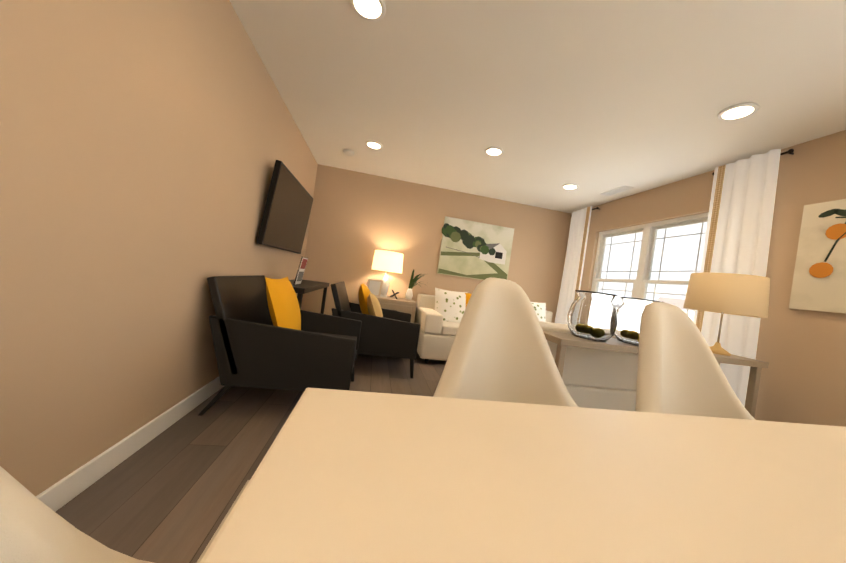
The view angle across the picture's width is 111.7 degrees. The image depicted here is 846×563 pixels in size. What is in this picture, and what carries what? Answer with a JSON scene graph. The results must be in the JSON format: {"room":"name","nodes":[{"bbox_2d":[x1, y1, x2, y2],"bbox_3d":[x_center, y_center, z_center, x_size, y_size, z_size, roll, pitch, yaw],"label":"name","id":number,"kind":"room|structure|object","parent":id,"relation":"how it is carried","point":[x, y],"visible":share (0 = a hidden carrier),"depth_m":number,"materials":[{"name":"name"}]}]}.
{"room":"dining room","nodes":[
{"label":"dining room","id":0,"kind":"room"},
{"bbox_2d":[0,0,317,495],"bbox_3d":[-1.299,-0.396,1.341,0.150,2.440,5.570,8,0,-9],"label":"wall","id":1,"kind":"structure","parent":0,"point":[145,145],"depth_m":1.15,"materials":[{"name":"paint"}]},
{"bbox_2d":[35,377,223,511],"bbox_3d":[-1.382,0.771,1.354,0.019,0.105,5.585,8,0,-9],"label":"baseboard","id":2,"kind":"structure","parent":1,"relation":"attached to","point":[55,497],"depth_m":1.26,"materials":[{"name":"white wood"}]},
{"bbox_2d":[256,160,312,253],"bbox_3d":[-1.385,-0.681,3.006,0.108,0.721,1.240,8,0,-9],"label":"tv","id":3,"kind":"object","parent":1,"relation":"attached to","point":[286,213],"visible":1,"depth_m":2.73,"materials":[{"name":"black metal"}]},
{"bbox_2d":[56,352,446,562],"bbox_3d":[-0.223,1.049,-0.341,6.600,0.100,9.620,8,0,-9],"label":"floor","id":4,"kind":"structure","parent":0,"point":[170,494],"depth_m":1.31,"materials":[{"name":"brown wood"}]},
{"bbox_2d":[196,480,249,562],"bbox_3d":[0.923,1.148,0.344,3.110,0.011,2.440,8,0,-9],"label":"rug","id":5,"kind":"object","parent":4,"relation":"on","point":[219,528],"visible":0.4,"depth_m":1.07,"materials":[{"name":"beige fabric"}]},
{"bbox_2d":[0,466,199,562],"bbox_3d":[-0.183,0.456,0.099,0.749,1.056,0.670,8,0,-9],"label":"dining chair","id":6,"kind":"object","parent":5,"relation":"on","point":[33,529],"visible":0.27,"depth_m":0.25,"materials":[{"name":"plastic"}]},
{"bbox_2d":[433,277,577,406],"bbox_3d":[0.310,0.519,0.895,0.670,1.056,0.749,8,0,-9],"label":"dining chair","id":7,"kind":"object","parent":5,"relation":"on","point":[500,351],"visible":0.19,"depth_m":1.10,"materials":[{"name":"plastic"}]},
{"bbox_2d":[200,388,845,562],"bbox_3d":[0.803,0.746,0.267,2.080,0.753,1.010,8,0,-9],"label":"dining table","id":8,"kind":"object","parent":5,"relation":"on","point":[343,476],"visible":1,"depth_m":0.38,"materials":[{"name":"beige wood"}]},
{"bbox_2d":[635,302,755,419],"bbox_3d":[1.112,0.631,1.028,0.670,1.056,0.749,8,0,-9],"label":"dining chair","id":9,"kind":"object","parent":5,"relation":"on","point":[679,371],"visible":0.17,"depth_m":1.24,"materials":[{"name":"plastic"}]},
{"bbox_2d":[198,275,361,415],"bbox_3d":[-0.969,0.429,2.195,0.930,0.886,0.790,8,0,-9],"label":"armchair","id":10,"kind":"object","parent":4,"relation":"on","point":[267,333],"visible":0.94,"depth_m":1.83,"materials":[{"name":"black leather"}]},
{"bbox_2d":[265,276,300,346],"bbox_3d":[-1.045,0.199,2.176,0.214,0.451,0.500,8,0,-9],"label":"pillow","id":11,"kind":"object","parent":10,"relation":"on","point":[283,305],"depth_m":2.02,"materials":[{"name":"yellow fabric"}]},
{"bbox_2d":[289,280,329,313],"bbox_3d":[-1.424,0.406,3.235,0.400,0.790,1.400,8,0,-9],"label":"side table","id":12,"kind":"object","parent":4,"relation":"on","point":[305,286],"visible":0.31,"depth_m":3.11,"materials":[{"name":"black wood"}]},
{"bbox_2d":[293,256,307,285],"bbox_3d":[-1.211,-0.105,2.849,0.052,0.289,0.220,8,0,-9],"label":"brochure holder","id":13,"kind":"object","parent":12,"relation":"on","point":[300,270],"visible":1,"depth_m":2.81,"materials":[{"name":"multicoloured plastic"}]},
{"bbox_2d":[331,281,419,377],"bbox_3d":[-0.554,0.480,3.226,0.930,0.886,0.790,8,0,-9],"label":"armchair","id":14,"kind":"object","parent":4,"relation":"on","point":[388,333],"visible":0.94,"depth_m":2.88,"materials":[{"name":"black leather"}]},
{"bbox_2d":[358,282,382,331],"bbox_3d":[-0.581,0.257,3.190,0.305,0.451,0.650,8,0,-9],"label":"pillow","id":15,"kind":"object","parent":14,"relation":"on","point":[369,304],"depth_m":3.02,"materials":[{"name":"yellow fabric"}]},
{"bbox_2d":[376,296,416,322],"bbox_3d":[-0.533,0.571,4.015,0.740,0.700,0.536,8,0,-9],"label":"side table","id":16,"kind":"object","parent":4,"relation":"on","point":[404,305],"visible":0.29,"depth_m":3.79,"materials":[{"name":"brown wood"}]},
{"bbox_2d":[367,278,382,296],"bbox_3d":[-0.651,0.085,3.826,0.200,0.238,0.065,8,0,-24],"label":"photo frame","id":17,"kind":"object","parent":16,"relation":"on","point":[374,286],"visible":0.73,"depth_m":3.82,"materials":[{"name":"white wood"}]},
{"bbox_2d":[372,250,403,297],"bbox_3d":[-0.513,-0.098,4.027,0.430,0.630,0.430,8,0,-9],"label":"table lamp","id":18,"kind":"object","parent":16,"relation":"on","point":[387,261],"visible":0.96,"depth_m":3.86,"materials":[{"name":"white fabric"}]},
{"bbox_2d":[405,269,427,299],"bbox_3d":[-0.059,0.063,4.090,0.322,0.436,0.320,8,0,-9],"label":"plant","id":19,"kind":"object","parent":16,"relation":"on","point":[409,292],"visible":1,"depth_m":4.13,"materials":[{"name":"green plant"}]},
{"bbox_2d":[414,288,552,362],"bbox_3d":[0.972,0.667,4.052,2.100,0.928,0.930,8,0,-9],"label":"sofa","id":20,"kind":"object","parent":4,"relation":"on","point":[439,315],"visible":0.42,"depth_m":3.81,"materials":[{"name":"beige fabric"}]},
{"bbox_2d":[539,321,710,410],"bbox_3d":[1.360,0.796,2.659,1.900,0.800,0.930,8,0,-9],"label":"sofa","id":21,"kind":"object","parent":4,"relation":"on","point":[599,379],"visible":0.29,"depth_m":2.19,"materials":[{"name":"beige fabric"}]},
{"bbox_2d":[543,330,768,417],"bbox_3d":[1.533,0.835,2.015,1.600,0.780,0.320,8,0,-9],"label":"console table","id":22,"kind":"object","parent":4,"relation":"on","point":[562,340],"visible":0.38,"depth_m":1.91,"materials":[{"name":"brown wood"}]},
{"bbox_2d":[567,290,617,341],"bbox_3d":[1.140,0.227,1.933,0.300,0.310,0.300,8,0,-9],"label":"glass jar","id":23,"kind":"object","parent":22,"relation":"on","point":[591,315],"visible":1,"depth_m":1.83,"materials":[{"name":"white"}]},
{"bbox_2d":[614,297,663,345],"bbox_3d":[1.492,0.276,1.992,0.300,0.310,0.300,8,0,-9],"label":"glass jar","id":24,"kind":"object","parent":22,"relation":"on","point":[629,311],"visible":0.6,"depth_m":1.92,"materials":[{"name":"white"}]},
{"bbox_2d":[683,273,769,355],"bbox_3d":[2.194,0.244,2.104,0.430,0.570,0.430,8,0,-9],"label":"table lamp","id":25,"kind":"object","parent":22,"relation":"on","point":[736,294],"visible":0.96,"depth_m":1.96,"materials":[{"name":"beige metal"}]},
{"bbox_2d":[301,164,570,322],"bbox_3d":[0.222,-0.205,4.492,4.200,2.440,0.150,8,0,-9],"label":"wall","id":26,"kind":"structure","parent":0,"point":[357,219],"depth_m":4.33,"materials":[{"name":"paint"}]},
{"bbox_2d":[437,216,513,279],"bbox_3d":[0.819,-0.484,4.481,1.173,0.880,0.040,8,0,-9],"label":"art","id":27,"kind":"object","parent":26,"relation":"attached to","point":[475,250],"visible":1,"depth_m":4.47,"materials":[{"name":"paper"}]},
{"bbox_2d":[230,0,845,212],"bbox_3d":[0.130,-1.466,-0.359,6.600,0.100,9.620,8,0,-9],"label":"ceiling","id":28,"kind":"structure","parent":0,"point":[593,99],"depth_m":1.95,"materials":[{"name":"paint"}]},
{"bbox_2d":[343,149,354,155],"bbox_3d":[-0.909,-1.570,3.513,0.136,0.036,0.136,8,0,-9],"label":"smoke detector","id":29,"kind":"object","parent":28,"relation":"attached to","point":[347,152],"visible":1,"depth_m":3.48,"materials":[{"name":"white plastic"}]},
{"bbox_2d":[349,0,385,21],"bbox_3d":[-0.298,-1.482,1.553,0.191,0.012,0.148,8,0,-9],"label":"recessed light","id":30,"kind":"object","parent":28,"relation":"in","point":[372,10],"depth_m":1.55,"materials":[{"name":"white"}]},
{"bbox_2d":[365,140,382,149],"bbox_3d":[-0.545,-1.528,3.201,0.189,0.012,0.200,8,0,-9],"label":"recessed light","id":31,"kind":"object","parent":28,"relation":"in","point":[371,144],"depth_m":3.20,"materials":[{"name":"white"}]},
{"bbox_2d":[484,147,503,155],"bbox_3d":[0.733,-1.347,2.961,0.190,0.012,0.199,8,0,-9],"label":"recessed light","id":32,"kind":"object","parent":28,"relation":"in","point":[492,151],"depth_m":2.96,"materials":[{"name":"white"}]},
{"bbox_2d":[562,184,578,189],"bbox_3d":[1.847,-1.195,3.600,0.199,0.012,0.198,8,0,-9],"label":"recessed light","id":33,"kind":"object","parent":28,"relation":"in","point":[566,186],"depth_m":3.60,"materials":[{"name":"white"}]},
{"bbox_2d":[601,185,633,195],"bbox_3d":[2.398,-1.120,3.557,0.130,0.012,0.360,8,0,-9],"label":"ceiling vent","id":34,"kind":"object","parent":28,"relation":"in","point":[617,190],"visible":0.98,"depth_m":3.54,"materials":[{"name":"grey metal"}]},
{"bbox_2d":[717,103,759,120],"bbox_3d":[2.119,-1.146,1.930,0.199,0.012,0.196,8,0,-9],"label":"recessed light","id":35,"kind":"object","parent":28,"relation":"in","point":[742,110],"depth_m":1.93,"materials":[{"name":"white"}]},
{"bbox_2d":[562,130,845,426],"bbox_3d":[3.106,0.230,0.174,0.150,2.440,9.620,8,0,-9],"label":"wall","id":36,"kind":"structure","parent":0,"point":[802,353],"depth_m":2.14,"materials":[{"name":"paint"}]},
{"bbox_2d":[555,206,598,324],"bbox_3d":[2.269,0.095,4.372,0.154,2.393,0.572,8,0,-9],"label":"curtain","id":37,"kind":"object","parent":36,"relation":"hanging from","point":[575,254],"visible":0.75,"depth_m":4.34,"materials":[{"name":"white fabric"}]},
{"bbox_2d":[591,212,708,314],"bbox_3d":[2.563,0.078,3.416,0.158,1.555,1.590,8,0,-9],"label":"window","id":38,"kind":"structure","parent":36,"relation":"in","point":[641,281],"depth_m":3.38,"materials":[{"name":"white plastic"}]},
{"bbox_2d":[693,149,793,406],"bbox_3d":[2.584,0.153,2.439,0.152,2.393,0.532,8,0,-9],"label":"curtain","id":39,"kind":"object","parent":36,"relation":"hanging from","point":[739,221],"visible":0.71,"depth_m":2.34,"materials":[{"name":"white fabric"}]},
{"bbox_2d":[789,199,845,313],"bbox_3d":[2.802,-0.167,1.724,0.040,0.760,0.762,8,0,-9],"label":"framed picture","id":40,"kind":"object","parent":36,"relation":"attached to","point":[819,281],"visible":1,"depth_m":1.98,"materials":[{"name":"paper"}]},
{"label":"outside","id":41,"kind":"structure","parent":0,"visible":0},
{"bbox_3d":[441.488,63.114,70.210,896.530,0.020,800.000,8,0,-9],"label":"lawn","id":42,"kind":"structure","parent":41,"visible":0},
{"bbox_2d":[656,297,694,319],"bbox_3d":[66.727,7.579,70.602,9.800,5.800,14.600,8,0,-29],"label":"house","id":43,"kind":"structure","parent":42,"relation":"on","point":[676,302],"depth_m":71.97,"materials":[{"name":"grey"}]}
]}

